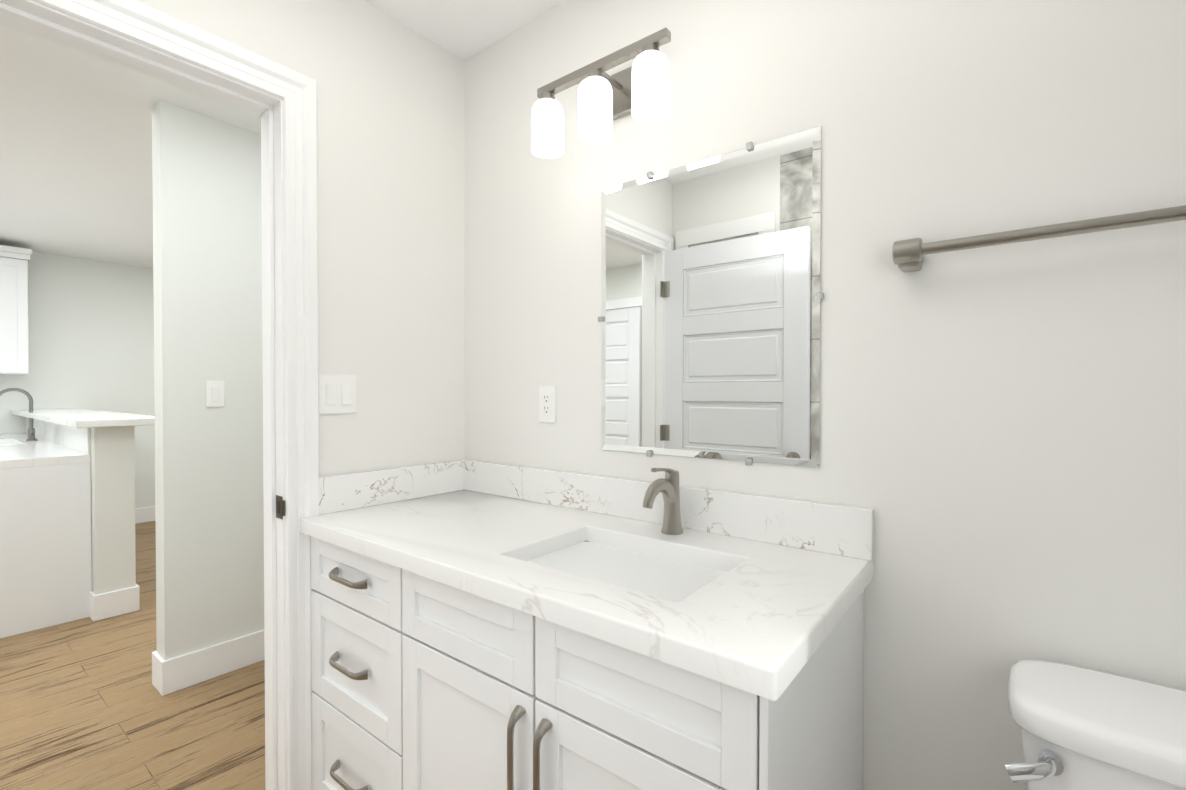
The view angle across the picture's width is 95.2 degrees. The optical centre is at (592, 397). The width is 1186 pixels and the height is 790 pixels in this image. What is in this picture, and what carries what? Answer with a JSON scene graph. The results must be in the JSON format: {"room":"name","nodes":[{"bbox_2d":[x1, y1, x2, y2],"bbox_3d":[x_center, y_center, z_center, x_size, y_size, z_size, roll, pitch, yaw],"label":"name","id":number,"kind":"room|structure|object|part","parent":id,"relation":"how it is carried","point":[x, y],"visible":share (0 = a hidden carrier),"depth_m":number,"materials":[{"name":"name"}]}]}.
{"room":"bathroom","nodes":[
{"label":"bathroom","id":0,"kind":"room"},
{"bbox_2d":[0,251,154,508],"bbox_3d":[-4.598,-0.022,4.891,0.120,2.440,5.720,0,1,38],"label":"wall","id":1,"kind":"structure","parent":0,"point":[91,332],"depth_m":4.88,"materials":[{"name":"white paint"}]},
{"bbox_2d":[0,249,31,374],"bbox_3d":[-4.804,-0.661,4.240,0.347,0.950,0.508,0,1,38],"label":"upper cabinet","id":2,"kind":"object","parent":1,"relation":"attached to","point":[14,346],"depth_m":4.27,"materials":[{"name":"white paint"}]},
{"bbox_3d":[-5.248,-1.131,3.648,0.377,0.085,2.020,0,1,38],"label":"crown","id":3,"kind":"part","parent":2,"relation":"part of","materials":[{"name":"white paint"}]},
{"bbox_2d":[25,420,91,455],"bbox_3d":[-3.787,0.230,3.787,2.516,0.160,0.011,0,1,38],"label":"backsplash","id":4,"kind":"structure","parent":1,"relation":"attached to","point":[80,439],"depth_m":3.46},
{"bbox_2d":[135,506,154,523],"bbox_3d":[-4.545,1.128,4.862,0.014,0.140,5.480,0,1,38],"label":"baseboard","id":5,"kind":"structure","parent":1,"relation":"attached to","point":[145,514],"depth_m":5.18,"materials":[{"name":"white paint"}]},
{"bbox_2d":[0,521,264,789],"bbox_3d":[-1.625,1.253,2.562,7.690,0.060,5.720,0,1,38],"label":"floor","id":6,"kind":"structure","parent":0,"point":[85,704],"depth_m":2.10,"materials":[{"name":"brown wood"}]},
{"bbox_2d":[0,460,95,637],"bbox_3d":[-3.115,0.790,2.860,0.333,0.860,0.642,0,1,38],"label":"base cabinet","id":7,"kind":"object","parent":6,"relation":"on","point":[67,515],"depth_m":2.87,"materials":[{"name":"white paint"}]},
{"bbox_2d":[0,432,91,463],"bbox_3d":[-3.980,0.332,3.531,2.531,0.040,0.652,0,1,38],"label":"countertop","id":8,"kind":"structure","parent":7,"relation":"on","point":[19,448],"depth_m":3.17,"materials":[{"name":"white stone"}]},
{"bbox_2d":[0,388,36,440],"bbox_3d":[-4.034,0.121,3.787,0.131,0.376,0.214,0,1,38],"label":"faucet","id":9,"kind":"object","parent":8,"relation":"on","point":[31,430],"depth_m":3.86,"materials":[{"name":"silver metal"}]},
{"bbox_2d":[12,408,154,427],"bbox_3d":[-3.629,0.129,3.817,2.726,0.040,0.410,0,1,38],"label":"countertop","id":10,"kind":"structure","parent":7,"relation":"on","point":[71,418],"depth_m":3.23,"materials":[{"name":"white stone"}]},
{"bbox_2d":[300,527,863,789],"bbox_3d":[-0.120,0.806,1.324,1.302,0.860,0.585,0,1,38],"label":"bathroom vanity","id":11,"kind":"object","parent":6,"relation":"on","point":[478,625],"depth_m":1.02,"materials":[{"name":"white paint"}]},
{"bbox_2d":[300,487,873,706],"bbox_3d":[-0.117,0.356,1.322,1.338,0.040,0.578,0,1,38],"label":"countertop","id":12,"kind":"structure","parent":11,"relation":"on","point":[761,620],"depth_m":1.06,"materials":[{"name":"white stone"}]},
{"bbox_2d":[524,535,731,598],"bbox_3d":[0.061,0.444,1.162,0.488,0.157,0.353,0,1,38],"label":"sink","id":13,"kind":"object","parent":12,"relation":"in","point":[646,568],"depth_m":1.22,"materials":[{"name":"white ceramic"}]},
{"bbox_2d":[636,467,687,534],"bbox_3d":[0.167,0.251,1.311,0.054,0.170,0.154,0,1,38],"label":"faucet","id":14,"kind":"object","parent":12,"relation":"on","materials":[{"name":"silver metal"}]},
{"bbox_3d":[0.397,0.810,0.937,0.012,0.860,0.554,0,1,38],"label":"panel","id":15,"kind":"part","parent":11,"relation":"part of","materials":[{"name":"white paint"}]},
{"bbox_2d":[1005,660,1185,789],"bbox_3d":[0.719,0.851,0.541,0.498,0.788,0.749,0,1,38],"label":"toilet","id":16,"kind":"object","parent":6,"relation":"on","point":[1082,728],"visible":1,"depth_m":0.78,"materials":[{"name":"white ceramic"}]},
{"bbox_3d":[0.637,0.537,0.784,0.066,0.042,0.053,0,1,38],"label":"handle","id":17,"kind":"part","parent":16,"relation":"part of","materials":[{"name":"silver metal"}]},
{"bbox_3d":[0.881,0.684,0.743,0.470,0.367,0.208,0,1,38],"label":"tank","id":18,"kind":"part","parent":16,"relation":"part of","materials":[{"name":"white ceramic"}]},
{"bbox_2d":[152,101,263,659],"bbox_3d":[-1.631,0.003,2.501,0.120,2.440,0.600,0,1,38],"label":"wall","id":19,"kind":"structure","parent":0,"point":[207,288],"depth_m":2.35,"materials":[{"name":"white paint"}]},
{"bbox_2d":[152,629,264,695],"bbox_3d":[-1.635,1.153,2.508,0.148,0.140,0.614,0,1,38],"label":"baseboard","id":20,"kind":"structure","parent":19,"relation":"attached to","point":[171,675],"depth_m":2.34,"materials":[{"name":"white paint"}]},
{"bbox_2d":[206,381,224,406],"bbox_3d":[-1.650,-0.015,2.368,0.013,0.115,0.070,0,1,38],"label":"light switch","id":21,"kind":"object","parent":19,"relation":"attached to","point":[214,393],"visible":1,"depth_m":2.37,"materials":[{"name":"white plastic"}]},
{"bbox_3d":[-1.650,-0.015,2.368,0.002,0.067,0.033,0,1,38],"label":"frame","id":22,"kind":"part","parent":21,"relation":"part of","materials":[{"name":"white plastic"}]},
{"bbox_2d":[0,0,565,267],"bbox_3d":[-1.625,-1.247,2.534,7.690,0.060,5.720,0,1,38],"label":"ceiling","id":23,"kind":"structure","parent":0,"point":[76,179],"depth_m":2.43,"materials":[{"name":"white paint"}]},
{"bbox_2d":[136,0,464,476],"bbox_3d":[-0.945,0.015,1.449,0.120,2.440,1.404,0,1,38],"label":"wall","id":24,"kind":"structure","parent":0,"point":[391,217],"depth_m":1.70,"materials":[{"name":"white paint"}]},
{"bbox_2d":[0,0,286,789],"bbox_3d":[-1.131,0.210,1.214,0.132,2.054,0.802,0,1,38],"label":"trim","id":25,"kind":"structure","parent":24,"relation":"attached to","point":[31,16],"depth_m":1.49,"materials":[{"name":"white paint"}]},
{"bbox_2d":[32,0,318,789],"bbox_3d":[-1.075,0.174,1.170,0.022,2.127,0.948,0,1,38],"label":"door frame","id":26,"kind":"structure","parent":24,"relation":"attached to","point":[163,32],"depth_m":1.49,"materials":[{"name":"white paint"}]},
{"bbox_2d":[277,501,279,513],"bbox_3d":[-0.864,0.301,1.489,0.018,0.034,0.002,0,1,38],"label":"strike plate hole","id":27,"kind":"structure","parent":26,"relation":"attached to","point":[278,506],"depth_m":1.49,"materials":[{"name":"black metal"}]},
{"bbox_2d":[276,495,284,518],"bbox_3d":[-0.858,0.301,1.486,0.047,0.062,0.007,0,1,38],"label":"strike plate","id":28,"kind":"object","parent":26,"relation":"attached to","point":[282,508],"depth_m":1.48,"materials":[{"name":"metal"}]},
{"bbox_2d":[319,374,356,413],"bbox_3d":[-0.747,-0.010,1.591,0.013,0.115,0.116,0,1,38],"label":"bathroom light switch","id":29,"kind":"object","parent":24,"relation":"attached to","point":[337,393],"visible":1,"depth_m":1.59,"materials":[{"name":"white plastic"}]},
{"bbox_3d":[-0.747,-0.010,1.591,0.002,0.067,0.079,0,1,38],"label":"frame","id":30,"kind":"part","parent":29,"relation":"part of","materials":[{"name":"white plastic"}]},
{"bbox_2d":[464,0,1185,789],"bbox_3d":[0.069,0.013,1.620,3.880,2.440,0.120,0,1,38],"label":"wall","id":31,"kind":"structure","parent":0,"point":[1002,442],"depth_m":1.06,"materials":[{"name":"white paint"}]},
{"bbox_2d":[539,386,555,422],"bbox_3d":[-0.144,0.022,1.705,0.070,0.115,0.008,0,1,38],"label":"outlet","id":32,"kind":"object","parent":31,"relation":"attached to","point":[547,404],"visible":1,"depth_m":1.70,"materials":[{"name":"white plastic"}]},
{"bbox_2d":[318,459,873,560],"bbox_3d":[-0.110,0.283,1.330,1.338,0.105,0.558,0,1,38],"label":"backsplash","id":33,"kind":"structure","parent":31,"relation":"attached to","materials":[{"name":"stone"}]},
{"bbox_2d":[531,28,670,158],"bbox_3d":[0.033,-0.798,1.450,0.436,0.215,0.175,0,1,38],"label":"sconce","id":34,"kind":"object","parent":31,"relation":"attached to","point":[639,89],"visible":1,"depth_m":1.39,"materials":[{"name":"white glass"}]},
{"bbox_3d":[0.041,-0.846,1.446,0.420,0.051,0.132,0,1,38],"label":"arm","id":35,"kind":"part","parent":34,"relation":"part of"},
{"bbox_2d":[598,126,823,467],"bbox_3d":[0.261,-0.223,1.381,0.623,0.768,0.011,0,1,38],"label":"vanity mirror","id":36,"kind":"object","parent":31,"relation":"attached to","point":[712,296],"visible":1,"depth_m":1.34,"materials":[{"name":"white mirror"}]},
{"bbox_2d":[892,205,1185,271],"bbox_3d":[0.863,-0.275,0.863,0.674,0.053,0.076,0,1,38],"label":"towel rail","id":37,"kind":"object","parent":31,"relation":"attached to","point":[907,255],"visible":1,"depth_m":0.93,"materials":[{"name":"silver metal"}]}
]}

